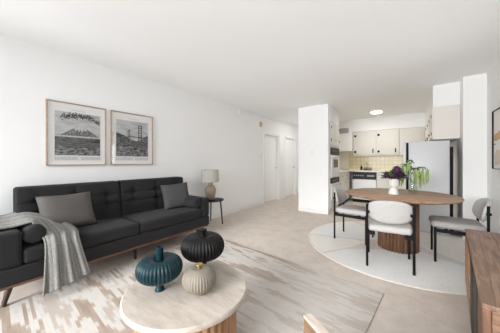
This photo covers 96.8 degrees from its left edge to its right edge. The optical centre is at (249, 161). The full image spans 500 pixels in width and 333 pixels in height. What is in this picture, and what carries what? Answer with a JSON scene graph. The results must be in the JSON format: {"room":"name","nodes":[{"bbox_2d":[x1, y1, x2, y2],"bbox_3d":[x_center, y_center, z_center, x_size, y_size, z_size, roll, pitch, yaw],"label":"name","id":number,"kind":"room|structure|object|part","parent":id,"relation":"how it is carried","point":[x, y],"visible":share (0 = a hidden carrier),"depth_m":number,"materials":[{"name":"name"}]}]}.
{"room":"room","nodes":[
{"label":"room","id":0,"kind":"room"},
{"bbox_2d":[0,34,297,215],"bbox_3d":[-1.059,-0.050,4.250,0.120,2.440,9.820,0,0,36],"label":"wall","id":1,"kind":"structure","parent":0,"point":[193,133],"depth_m":3.18,"materials":[{"name":"paint"}]},
{"bbox_2d":[46,99,105,165],"bbox_3d":[-2.092,-0.325,2.710,0.024,0.745,0.600,0,0,36],"label":"framed picture","id":2,"kind":"object","parent":1,"relation":"attached to","point":[75,133],"visible":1,"depth_m":2.68,"materials":[{"name":"white paper"}]},
{"bbox_2d":[111,110,152,164],"bbox_3d":[-1.704,-0.325,3.242,0.024,0.745,0.600,0,0,36],"label":"framed picture","id":3,"kind":"object","parent":1,"relation":"attached to","point":[131,134],"visible":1,"depth_m":3.22,"materials":[{"name":"white paper"}]},
{"bbox_2d":[209,201,262,219],"bbox_3d":[-1.739,1.127,3.205,0.014,0.085,7.130,0,0,36],"label":"baseboard","id":4,"kind":"structure","parent":1,"relation":"attached to","point":[216,215],"depth_m":5.10,"materials":[{"name":"white paint"}]},
{"bbox_2d":[258,120,262,127],"bbox_3d":[0.284,-1.000,5.962,0.034,0.210,0.210,0,0,36],"label":"door chime","id":5,"kind":"object","parent":1,"relation":"attached to","point":[260,124],"visible":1,"depth_m":5.93,"materials":[{"name":"white paint"}]},
{"bbox_2d":[241,110,297,127],"bbox_3d":[0.776,-1.218,6.650,0.018,0.025,3.440,0,0,36],"label":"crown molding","id":6,"kind":"structure","parent":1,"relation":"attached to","point":[241,110],"depth_m":6.22,"materials":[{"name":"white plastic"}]},
{"bbox_2d":[263,131,280,203],"bbox_3d":[0.593,0.165,6.536,0.176,2.010,0.980,0,0,36],"label":"door","id":7,"kind":"structure","parent":1,"relation":"in","point":[271,141],"depth_m":6.65,"materials":[{"name":"white paint"}]},
{"bbox_2d":[284,135,296,197],"bbox_3d":[1.328,0.165,7.510,0.136,2.010,0.900,0,0,36],"label":"door","id":8,"kind":"structure","parent":1,"relation":"in","point":[290,145],"depth_m":7.60,"materials":[{"name":"white paint"}]},
{"bbox_2d":[0,194,471,332],"bbox_3d":[0.585,1.230,3.348,5.400,0.120,10.300,0,0,36],"label":"floor","id":9,"kind":"structure","parent":0,"point":[276,227],"depth_m":2.57,"materials":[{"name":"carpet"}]},
{"bbox_2d":[0,177,208,306],"bbox_3d":[-1.562,0.714,2.742,0.766,0.918,2.170,0,0,36],"label":"sofa","id":10,"kind":"object","parent":9,"relation":"on","point":[130,215],"visible":0.7,"depth_m":2.50,"materials":[{"name":"grey fabric"}]},
{"bbox_3d":[-1.965,1.067,1.802,0.051,0.190,0.097,0,0,9],"label":"leg","id":11,"kind":"part","parent":10,"relation":"part of","materials":[{"name":"brown wood"}]},
{"bbox_3d":[-2.158,0.690,1.926,0.760,0.282,0.150,0,0,36],"label":"arm","id":12,"kind":"part","parent":10,"relation":"part of","materials":[{"name":"grey fabric"}]},
{"bbox_2d":[16,223,46,242],"bbox_3d":[-1.996,0.602,1.998,0.568,0.153,0.153,0,0,36],"label":"bolster","id":13,"kind":"object","parent":10,"relation":"on","point":[31,233],"visible":0.57,"depth_m":1.83,"materials":[{"name":"grey fabric"}]},
{"bbox_2d":[0,212,90,296],"bbox_3d":[-1.988,0.790,2.027,0.830,0.606,0.656,0,0,36],"label":"throw blanket","id":14,"kind":"object","parent":10,"relation":"on","point":[65,261],"visible":0.94,"depth_m":1.93,"materials":[{"name":"grey fabric"}]},
{"bbox_2d":[35,191,96,226],"bbox_3d":[-1.872,0.510,2.287,0.233,0.346,0.470,0,0,32],"label":"throw pillow","id":15,"kind":"object","parent":10,"relation":"on","point":[76,209],"visible":0.81,"depth_m":2.24,"materials":[{"name":"grey fabric"}]},
{"bbox_2d":[13,181,120,220],"bbox_3d":[-2.017,0.497,2.545,0.219,0.485,0.946,0,0,36],"label":"cushion","id":16,"kind":"object","parent":10,"relation":"on","point":[105,195],"depth_m":2.58,"materials":[{"name":"grey fabric"}]},
{"bbox_2d":[22,217,138,262],"bbox_3d":[-1.741,0.753,2.301,0.535,0.144,0.937,0,0,36],"label":"seat cushion","id":17,"kind":"object","parent":10,"relation":"on","point":[107,230],"depth_m":2.24,"materials":[{"name":"grey fabric"}]},
{"bbox_3d":[-1.561,0.973,2.741,0.728,0.024,2.140,0,0,36],"label":"rail","id":18,"kind":"part","parent":10,"relation":"part of","materials":[{"name":"brown wood"}]},
{"bbox_3d":[-1.366,1.069,2.642,0.051,0.178,0.052,0,0,36],"label":"leg","id":19,"kind":"part","parent":10,"relation":"part of","materials":[{"name":"brown wood"}]},
{"bbox_2d":[118,177,182,215],"bbox_3d":[-1.441,0.497,3.334,0.219,0.485,0.991,0,0,36],"label":"cushion","id":20,"kind":"object","parent":10,"relation":"on","point":[135,195],"depth_m":3.10,"materials":[{"name":"grey fabric"}]},
{"bbox_2d":[120,206,200,232],"bbox_3d":[-1.191,0.753,3.055,0.535,0.144,0.917,0,0,36],"label":"seat cushion","id":21,"kind":"object","parent":10,"relation":"on","point":[153,219],"depth_m":2.89,"materials":[{"name":"grey fabric"}]},
{"bbox_2d":[160,182,188,209],"bbox_3d":[-1.098,0.512,3.313,0.436,0.382,0.212,0,0,-42],"label":"throw pillow","id":22,"kind":"object","parent":10,"relation":"on","point":[174,195],"visible":0.95,"depth_m":3.23,"materials":[{"name":"grey fabric"}]},
{"bbox_2d":[184,196,200,207],"bbox_3d":[-0.986,0.602,3.383,0.568,0.153,0.153,0,0,36],"label":"bolster","id":23,"kind":"object","parent":10,"relation":"on","point":[193,202],"visible":0.53,"depth_m":3.22,"materials":[{"name":"grey fabric"}]},
{"bbox_3d":[-0.967,0.690,3.558,0.760,0.282,0.150,0,0,36],"label":"arm","id":24,"kind":"part","parent":10,"relation":"part of","materials":[{"name":"grey fabric"}]},
{"bbox_2d":[0,239,383,332],"bbox_3d":[-0.775,1.164,1.465,2.300,0.012,3.300,0,0,41],"label":"area rug","id":25,"kind":"object","parent":9,"relation":"on","point":[280,292],"visible":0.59,"depth_m":1.84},
{"bbox_2d":[120,261,246,332],"bbox_3d":[-0.384,0.964,1.375,0.730,0.388,0.730,0,0,36],"label":"coffee table","id":26,"kind":"object","parent":25,"relation":"on","point":[143,309],"visible":0.71,"depth_m":1.20,"materials":[{"name":"stone"}]},
{"bbox_2d":[135,245,182,292],"bbox_3d":[-0.541,0.640,1.332,0.266,0.260,0.265,0,0,-7],"label":"ribbed vase","id":27,"kind":"object","parent":26,"relation":"on","point":[160,268],"visible":1,"depth_m":1.25,"materials":[{"name":"teal ceramic"}]},
{"bbox_2d":[182,262,215,296],"bbox_3d":[-0.300,0.688,1.314,0.199,0.163,0.199,0,0,36],"label":"ribbed vase","id":28,"kind":"object","parent":26,"relation":"on","point":[199,279],"visible":1,"depth_m":1.25,"materials":[{"name":"beige ceramic"}]},
{"bbox_2d":[181,228,223,263],"bbox_3d":[-0.334,0.624,1.574,0.303,0.292,0.303,0,0,36],"label":"ribbed vase","id":29,"kind":"object","parent":26,"relation":"on","point":[203,246],"visible":0.97,"depth_m":1.47,"materials":[{"name":"black ceramic"}]},
{"bbox_2d":[303,313,329,332],"bbox_3d":[0.062,0.809,0.450,0.638,0.698,0.680,0,0,-20],"label":"armchair","id":30,"kind":"object","parent":25,"relation":"on","point":[311,324],"visible":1,"depth_m":0.82,"materials":[{"name":"brown wood"}]},
{"bbox_3d":[0.343,0.884,0.554,0.036,0.548,0.680,0,0,-20],"label":"panel","id":31,"kind":"part","parent":30,"relation":"part of","materials":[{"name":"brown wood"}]},
{"bbox_2d":[209,197,223,223],"bbox_3d":[-0.709,0.940,4.187,0.430,0.460,0.430,0,0,36],"label":"side table","id":32,"kind":"object","parent":9,"relation":"on","point":[216,199],"visible":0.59,"depth_m":4.15,"materials":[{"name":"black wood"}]},
{"bbox_2d":[201,169,218,199],"bbox_3d":[-0.746,0.432,4.170,0.324,0.555,0.324,0,0,36],"label":"table lamp","id":33,"kind":"object","parent":32,"relation":"on","point":[209,176],"visible":0.97,"depth_m":4.07,"materials":[{"name":"beige ceramic"}]},
{"bbox_3d":[-0.746,0.267,4.170,0.324,0.225,0.324,0,0,36],"label":"lamp shade","id":34,"kind":"part","parent":33,"relation":"part of","materials":[{"name":"fabric"}]},
{"bbox_2d":[330,122,339,212],"bbox_3d":[1.786,0.135,5.446,0.639,2.070,0.755,0,0,36],"label":"tall cabinet","id":35,"kind":"object","parent":9,"relation":"on","point":[334,129],"visible":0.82,"depth_m":5.14,"materials":[{"name":"beige paint"}]},
{"bbox_3d":[1.916,-0.620,5.130,0.018,0.520,0.348,0,0,36],"label":"door","id":36,"kind":"part","parent":35,"relation":"part of","materials":[{"name":"beige paint"}]},
{"bbox_3d":[2.021,0.975,5.275,0.018,0.150,0.705,0,0,36],"label":"drawer","id":37,"kind":"part","parent":35,"relation":"part of","materials":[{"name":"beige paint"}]},
{"bbox_2d":[331,147,338,177],"bbox_3d":[1.814,0.025,5.426,0.618,0.690,0.665,0,0,36],"label":"wall oven","id":38,"kind":"object","parent":35,"relation":"in","point":[334,151],"visible":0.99,"depth_m":5.20,"materials":[{"name":"white metal"}]},
{"bbox_3d":[2.022,-0.237,5.274,0.022,0.165,0.665,0,0,36],"label":"control panel","id":39,"kind":"part","parent":38,"relation":"part of","materials":[{"name":"grey"}]},
{"bbox_2d":[331,177,339,200],"bbox_3d":[1.814,0.630,5.426,0.618,0.500,0.665,0,0,36],"label":"oven","id":40,"kind":"object","parent":35,"relation":"in","point":[335,183],"visible":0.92,"depth_m":5.11,"materials":[{"name":"white metal"}]},
{"bbox_3d":[2.022,0.440,5.274,0.022,0.120,0.665,0,0,36],"label":"control panel","id":41,"kind":"part","parent":40,"relation":"part of","materials":[{"name":"grey metal"}]},
{"bbox_3d":[2.126,-0.620,5.419,0.018,0.520,0.348,0,0,36],"label":"door","id":42,"kind":"part","parent":35,"relation":"part of","materials":[{"name":"beige paint"}]},
{"bbox_2d":[338,172,348,205],"bbox_3d":[2.345,0.733,6.217,0.634,0.875,1.130,0,0,36],"label":"base cabinet","id":43,"kind":"object","parent":9,"relation":"on","point":[343,177],"visible":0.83,"depth_m":6.03,"materials":[{"name":"beige paint"}]},
{"bbox_3d":[2.407,0.390,5.813,0.018,0.160,0.510,0,0,36],"label":"drawer","id":44,"kind":"part","parent":43,"relation":"part of","materials":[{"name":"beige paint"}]},
{"bbox_3d":[2.407,0.765,5.813,0.018,0.550,0.510,0,0,36],"label":"door","id":45,"kind":"part","parent":43,"relation":"part of","materials":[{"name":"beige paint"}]},
{"bbox_3d":[2.731,0.765,6.257,0.018,0.550,0.550,0,0,36],"label":"door","id":46,"kind":"part","parent":43,"relation":"part of","materials":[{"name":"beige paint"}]},
{"bbox_2d":[353,172,376,202],"bbox_3d":[3.400,0.736,6.521,0.600,0.868,0.615,0,0,36],"label":"dishwasher","id":47,"kind":"object","parent":9,"relation":"on","point":[360,179],"visible":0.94,"depth_m":6.28,"materials":[{"name":"white metal"}]},
{"bbox_3d":[3.230,0.775,6.287,0.600,0.530,0.022,0,0,36],"label":"door","id":48,"kind":"part","parent":47,"relation":"part of","materials":[{"name":"white metal"}]},
{"bbox_3d":[3.229,0.405,6.287,0.600,0.201,0.024,0,0,36],"label":"control panel","id":49,"kind":"part","parent":47,"relation":"part of","materials":[{"name":"grey"}]},
{"bbox_2d":[309,221,466,295],"bbox_3d":[2.063,1.165,3.118,2.400,0.010,2.400,0,0,36],"label":"round rug","id":50,"kind":"object","parent":9,"relation":"on","point":[348,247],"visible":0.65,"depth_m":2.68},
{"bbox_2d":[333,187,373,244],"bbox_3d":[1.566,0.785,3.389,0.532,0.746,0.450,0,0,40],"label":"dining chair","id":51,"kind":"object","parent":50,"relation":"on","point":[340,196],"visible":0.77,"depth_m":3.33,"materials":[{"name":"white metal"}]},
{"bbox_3d":[1.278,0.814,3.355,0.025,0.689,0.024,0,0,40],"label":"leg","id":52,"kind":"part","parent":51,"relation":"part of","materials":[{"name":"black metal"}]},
{"bbox_3d":[1.408,0.542,3.522,0.119,0.260,0.450,0,0,40],"label":"backrest","id":53,"kind":"part","parent":51,"relation":"part of","materials":[{"name":"fabric"}]},
{"bbox_3d":[1.442,0.794,3.216,0.404,0.040,0.024,0,0,40],"label":"rail","id":54,"kind":"part","parent":51,"relation":"part of","materials":[{"name":"black metal"}]},
{"bbox_3d":[1.590,0.728,3.369,0.470,0.086,0.435,0,0,40],"label":"seat","id":55,"kind":"part","parent":51,"relation":"part of","materials":[{"name":"fabric"}]},
{"bbox_2d":[366,200,415,275],"bbox_3d":[1.589,0.785,2.541,0.450,0.746,0.532,0,0,30],"label":"dining chair","id":56,"kind":"object","parent":50,"relation":"on","point":[394,217],"visible":1,"depth_m":2.34,"materials":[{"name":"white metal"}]},
{"bbox_3d":[1.306,0.814,2.475,0.024,0.689,0.025,0,0,30],"label":"leg","id":57,"kind":"part","parent":56,"relation":"part of","materials":[{"name":"black metal"}]},
{"bbox_3d":[1.521,0.959,2.847,0.024,0.399,0.025,0,0,30],"label":"leg","id":58,"kind":"part","parent":56,"relation":"part of","materials":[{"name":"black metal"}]},
{"bbox_3d":[1.604,0.728,2.568,0.435,0.086,0.470,0,0,30],"label":"seat","id":59,"kind":"part","parent":56,"relation":"part of","materials":[{"name":"fabric"}]},
{"bbox_3d":[1.485,0.542,2.362,0.450,0.260,0.119,0,0,30],"label":"backrest","id":60,"kind":"part","parent":56,"relation":"part of","materials":[{"name":"fabric"}]},
{"bbox_3d":[1.888,0.959,2.634,0.024,0.399,0.025,0,0,30],"label":"leg","id":61,"kind":"part","parent":56,"relation":"part of","materials":[{"name":"black metal"}]},
{"bbox_3d":[1.672,0.814,2.262,0.024,0.689,0.025,0,0,30],"label":"leg","id":62,"kind":"part","parent":56,"relation":"part of","materials":[{"name":"black metal"}]},
{"bbox_2d":[345,188,464,253],"bbox_3d":[1.996,0.797,3.000,1.300,0.724,1.300,0,0,36],"label":"dining table","id":63,"kind":"object","parent":50,"relation":"on","point":[396,243],"visible":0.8,"depth_m":2.81,"materials":[{"name":"brown wood"}]},
{"bbox_2d":[388,178,398,194],"bbox_3d":[1.918,0.333,2.970,0.128,0.205,0.128,0,0,36],"label":"flower vase","id":64,"kind":"object","parent":63,"relation":"on","point":[393,184],"visible":0.94,"depth_m":2.93,"materials":[{"name":"white ceramic"}]},
{"bbox_2d":[381,173,390,178],"bbox_3d":[1.848,0.219,2.999,0.128,0.175,0.129,0,0,36],"label":"flower","id":65,"kind":"object","parent":64,"relation":"in","point":[385,175],"visible":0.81,"depth_m":2.97,"materials":[{"name":"purple plant"}]},
{"bbox_2d":[390,172,400,178],"bbox_3d":[1.903,0.221,2.913,0.133,0.172,0.137,0,0,36],"label":"flower","id":66,"kind":"object","parent":64,"relation":"in","point":[394,175],"visible":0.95,"depth_m":2.90,"materials":[{"name":"purple plant"}]},
{"bbox_2d":[382,170,410,181],"bbox_3d":[1.932,0.188,2.973,0.266,0.143,0.386,0,0,-38],"label":"bouquet leaves","id":67,"kind":"object","parent":64,"relation":"in","point":[387,172],"visible":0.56,"depth_m":2.94,"materials":[{"name":"green plant"}]},
{"bbox_2d":[391,166,402,173],"bbox_3d":[1.966,0.181,2.974,0.142,0.249,0.143,0,0,36],"label":"flower","id":68,"kind":"object","parent":64,"relation":"in","point":[397,169],"visible":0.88,"depth_m":2.95,"materials":[{"name":"purple plant"}]},
{"bbox_2d":[399,172,406,178],"bbox_3d":[1.988,0.220,2.902,0.106,0.175,0.125,0,0,-6],"label":"flower","id":69,"kind":"object","parent":64,"relation":"in","point":[401,174],"visible":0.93,"depth_m":2.87,"materials":[{"name":"purple plant"}]},
{"bbox_3d":[2.165,0.339,2.951,0.100,0.188,0.100,0,0,36],"label":"glass vase","id":70,"kind":"object","parent":63,"relation":"on","visible":0},
{"bbox_2d":[399,164,415,191],"bbox_3d":[2.087,0.216,2.972,0.135,0.378,0.162,0,0,-6],"label":"stem","id":71,"kind":"object","parent":70,"relation":"in","point":[402,167],"visible":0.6,"depth_m":2.97,"materials":[{"name":"green plant"}]},
{"bbox_2d":[405,160,413,189],"bbox_3d":[2.142,0.191,2.955,0.124,0.430,0.094,0,0,-12],"label":"stem","id":72,"kind":"object","parent":70,"relation":"in","point":[408,163],"visible":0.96,"depth_m":2.95,"materials":[{"name":"green plant"}]},
{"bbox_2d":[410,167,419,191],"bbox_3d":[2.144,0.242,2.915,0.100,0.327,0.141,0,0,2],"label":"stem","id":73,"kind":"object","parent":70,"relation":"in","point":[415,175],"visible":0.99,"depth_m":2.90,"materials":[{"name":"green plant"}]},
{"bbox_2d":[414,167,428,188],"bbox_3d":[2.237,0.236,2.928,0.207,0.338,0.146,0,0,36],"label":"stem","id":74,"kind":"object","parent":70,"relation":"in","point":[421,176],"visible":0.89,"depth_m":2.91,"materials":[{"name":"green plant"}]},
{"bbox_2d":[429,198,492,261],"bbox_3d":[2.458,0.785,2.614,0.532,0.746,0.450,0,0,35],"label":"dining chair","id":75,"kind":"object","parent":50,"relation":"on","point":[481,209],"visible":0.94,"depth_m":2.52,"materials":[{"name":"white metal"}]},
{"bbox_3d":[2.391,0.959,2.920,0.025,0.399,0.024,0,0,35],"label":"leg","id":76,"kind":"part","parent":75,"relation":"part of","materials":[{"name":"black metal"}]},
{"bbox_3d":[2.147,0.959,2.573,0.025,0.399,0.024,0,0,35],"label":"leg","id":77,"kind":"part","parent":75,"relation":"part of","materials":[{"name":"black metal"}]},
{"bbox_3d":[2.323,0.794,2.450,0.404,0.040,0.024,0,0,35],"label":"rail","id":78,"kind":"part","parent":75,"relation":"part of","materials":[{"name":"black metal"}]},
{"bbox_3d":[2.433,0.728,2.632,0.470,0.086,0.435,0,0,35],"label":"seat","id":79,"kind":"part","parent":75,"relation":"part of","materials":[{"name":"grey fabric"}]},
{"bbox_3d":[2.627,0.542,2.495,0.119,0.260,0.450,0,0,35],"label":"backrest","id":80,"kind":"part","parent":75,"relation":"part of","materials":[{"name":"fabric"}]},
{"bbox_3d":[2.499,0.814,2.326,0.025,0.689,0.024,0,0,35],"label":"leg","id":81,"kind":"part","parent":75,"relation":"part of","materials":[{"name":"black metal"}]},
{"bbox_2d":[377,172,402,188],"bbox_3d":[4.207,0.733,5.927,1.385,0.875,0.624,0,0,36],"label":"base cabinet","id":82,"kind":"object","parent":9,"relation":"on","point":[381,183],"visible":0.17,"depth_m":6.02,"materials":[{"name":"beige paint"}]},
{"bbox_2d":[339,169,389,172],"bbox_3d":[3.359,0.274,5.858,2.675,0.038,1.745,0,0,36],"label":"countertop","id":83,"kind":"structure","parent":82,"relation":"on","point":[340,170],"depth_m":6.29,"materials":[{"name":"white stone"}]},
{"bbox_3d":[3.671,0.390,5.968,0.440,0.160,0.018,0,0,36],"label":"drawer","id":84,"kind":"part","parent":82,"relation":"part of","materials":[{"name":"beige paint"}]},
{"bbox_3d":[3.671,0.765,5.968,0.440,0.550,0.018,0,0,36],"label":"door","id":85,"kind":"part","parent":82,"relation":"part of","materials":[{"name":"beige paint"}]},
{"bbox_2d":[403,140,452,234],"bbox_3d":[3.050,0.419,3.841,0.638,1.499,0.600,0,0,36],"label":"refrigerator","id":86,"kind":"object","parent":9,"relation":"on","point":[435,156],"visible":0.48,"depth_m":3.57,"materials":[{"name":"grey metal"}]},
{"bbox_3d":[2.808,-0.075,4.017,0.040,0.510,0.600,0,0,36],"label":"freezer door","id":87,"kind":"part","parent":86,"relation":"part of","materials":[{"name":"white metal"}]},
{"bbox_3d":[2.808,0.655,4.017,0.040,0.930,0.600,0,0,36],"label":"door","id":88,"kind":"part","parent":86,"relation":"part of","materials":[{"name":"white metal"}]},
{"bbox_2d":[465,229,499,332],"bbox_3d":[1.636,0.889,1.394,0.365,0.538,1.460,0,0,42],"label":"sideboard","id":89,"kind":"object","parent":9,"relation":"on","point":[482,248],"visible":1,"depth_m":1.30,"materials":[{"name":"brown wood"}]},
{"bbox_3d":[1.440,0.865,1.406,0.052,0.444,0.231,0,0,42],"label":"dark panel","id":90,"kind":"part","parent":89,"relation":"part of","materials":[{"name":"black wood"}]},
{"bbox_3d":[1.326,0.865,1.294,0.030,0.446,0.085,0,0,42],"label":"door","id":91,"kind":"part","parent":89,"relation":"part of","materials":[{"name":"brown wood"}]},
{"bbox_3d":[1.240,0.865,1.186,0.052,0.444,0.186,0,0,42],"label":"dark panel","id":92,"kind":"part","parent":89,"relation":"part of","materials":[{"name":"black wood"}]},
{"bbox_3d":[1.099,0.865,1.043,0.030,0.446,0.211,0,0,42],"label":"door","id":93,"kind":"part","parent":89,"relation":"part of","materials":[{"name":"brown wood"}]},
{"bbox_3d":[1.166,0.866,0.851,0.324,0.448,0.020,0,0,42],"label":"panel","id":94,"kind":"part","parent":89,"relation":"part of","materials":[{"name":"brown wood"}]},
{"bbox_2d":[0,0,499,125],"bbox_3d":[0.585,-1.330,3.348,5.400,0.120,10.300,0,0,36],"label":"ceiling","id":95,"kind":"structure","parent":0,"point":[274,59],"depth_m":2.41,"materials":[{"name":"white paint"}]},
{"bbox_2d":[369,109,382,113],"bbox_3d":[3.166,-1.236,5.563,0.308,0.069,0.308,0,0,36],"label":"ceiling light","id":96,"kind":"object","parent":95,"relation":"attached to","point":[377,111],"visible":1,"depth_m":5.48,"materials":[{"name":"white paint"}]},
{"bbox_2d":[370,111,382,113],"bbox_3d":[3.166,-1.230,5.563,0.268,0.057,0.268,0,0,36],"label":"diffuser","id":97,"kind":"object","parent":96,"relation":"attached to","point":[372,112],"depth_m":5.50,"materials":[{"name":"white glass"}]},
{"bbox_2d":[298,104,329,213],"bbox_3d":[2.216,-0.050,6.162,0.700,2.440,2.630,0,0,36],"label":"wall partition","id":98,"kind":"structure","parent":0,"point":[313,121],"depth_m":5.08,"materials":[{"name":"paint"}]},
{"bbox_2d":[298,207,327,214],"bbox_3d":[1.438,1.127,5.094,0.700,0.085,0.014,0,0,36],"label":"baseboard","id":99,"kind":"structure","parent":98,"relation":"attached to","point":[299,208],"depth_m":5.08,"materials":[{"name":"white paint"}]},
{"bbox_2d":[330,105,338,125],"bbox_3d":[1.769,-1.087,5.455,0.610,0.365,0.760,0,0,36],"label":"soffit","id":100,"kind":"structure","parent":98,"relation":"attached to","point":[334,113],"depth_m":5.25,"materials":[{"name":"paint"}]},
{"bbox_2d":[349,172,352,197],"bbox_3d":[3.919,-0.050,6.622,2.710,2.440,0.120,0,0,36],"label":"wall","id":101,"kind":"structure","parent":0,"point":[350,173],"depth_m":7.07,"materials":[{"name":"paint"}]},
{"bbox_2d":[339,152,348,168],"bbox_3d":[3.014,-0.037,7.171,0.340,0.535,0.031,0,0,36],"label":"wall panel","id":102,"kind":"object","parent":101,"relation":"attached to","point":[343,156],"visible":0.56,"depth_m":7.14,"materials":[{"name":"beige tile"}]},
{"bbox_2d":[339,120,352,151],"bbox_3d":[2.948,-0.795,7.052,0.634,0.950,0.330,0,0,36],"label":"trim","id":103,"kind":"structure","parent":101,"relation":"attached to","point":[346,139],"depth_m":6.83,"materials":[{"name":"paint"}]},
{"bbox_2d":[348,151,402,169],"bbox_3d":[3.881,-0.030,6.569,2.710,0.600,0.012,0,0,36],"label":"backsplash","id":104,"kind":"structure","parent":101,"relation":"attached to","point":[355,162],"depth_m":6.67,"materials":[{"name":"yellow tile"}]},
{"bbox_2d":[353,128,399,155],"bbox_3d":[3.678,-0.533,6.501,1.173,0.737,0.330,0,0,36],"label":"upper cabinet","id":105,"kind":"object","parent":101,"relation":"attached to","point":[386,142],"visible":0.99,"depth_m":6.35,"materials":[{"name":"beige paint"}]},
{"bbox_3d":[3.381,-0.542,6.558,0.600,0.675,0.018,0,0,36],"label":"door","id":106,"kind":"part","parent":105,"relation":"part of","materials":[{"name":"beige paint"}]},
{"bbox_3d":[3.605,-0.180,6.401,1.173,0.030,0.009,0,0,36],"label":"light rail","id":107,"kind":"part","parent":105,"relation":"part of","materials":[{"name":"beige paint"}]},
{"bbox_3d":[3.849,-0.542,6.217,0.537,0.675,0.018,0,0,36],"label":"door","id":108,"kind":"part","parent":105,"relation":"part of","materials":[{"name":"beige paint"}]},
{"bbox_2d":[353,112,425,131],"bbox_3d":[3.914,-1.087,6.360,1.742,0.365,0.310,0,0,36],"label":"soffit","id":109,"kind":"structure","parent":101,"relation":"attached to","point":[415,119],"depth_m":6.17,"materials":[{"name":"paint"}]},
{"bbox_2d":[400,127,424,155],"bbox_3d":[4.387,-0.533,6.010,0.543,0.737,0.289,0,0,36],"label":"upper cabinet","id":110,"kind":"object","parent":101,"relation":"attached to","point":[415,134],"visible":0.64,"depth_m":5.90,"materials":[{"name":"beige paint"}]},
{"bbox_2d":[450,73,486,238],"bbox_3d":[4.274,-0.050,4.495,0.370,2.440,3.140,0,0,36],"label":"wall","id":111,"kind":"structure","parent":0,"point":[470,150],"depth_m":3.29,"materials":[{"name":"paint"}]},
{"bbox_2d":[425,105,459,142],"bbox_3d":[3.907,-0.633,4.621,0.368,0.550,2.428,0,0,36],"label":"upper cabinet","id":112,"kind":"object","parent":111,"relation":"attached to","point":[443,123],"visible":0.8,"depth_m":3.65,"materials":[{"name":"white paint"}]},
{"bbox_3d":[3.956,-0.640,4.952,0.018,0.500,0.585,0,0,36],"label":"door","id":113,"kind":"part","parent":112,"relation":"part of","materials":[{"name":"white paint"}]},
{"bbox_3d":[3.249,-0.640,3.983,0.018,0.500,0.585,0,0,36],"label":"door","id":114,"kind":"part","parent":112,"relation":"part of","materials":[{"name":"white paint"}]},
{"bbox_2d":[426,82,459,122],"bbox_3d":[4.025,-1.090,4.751,0.334,0.360,2.780,0,0,36],"label":"soffit","id":115,"kind":"structure","parent":111,"relation":"attached to","point":[448,94],"depth_m":3.64,"materials":[{"name":"paint"}]},
{"bbox_2d":[487,58,499,233],"bbox_3d":[1.482,-0.050,0.454,0.120,2.440,6.680,0,0,36],"label":"wall","id":116,"kind":"structure","parent":0,"point":[493,75],"depth_m":2.96,"materials":[{"name":"paint"}]},
{"bbox_2d":[492,107,499,168],"bbox_3d":[2.990,-0.278,2.646,0.024,0.745,0.620,0,0,36],"label":"framed picture","id":117,"kind":"object","parent":116,"relation":"attached to","point":[496,113],"visible":1,"depth_m":2.79,"materials":[{"name":"white paper"}]}
]}

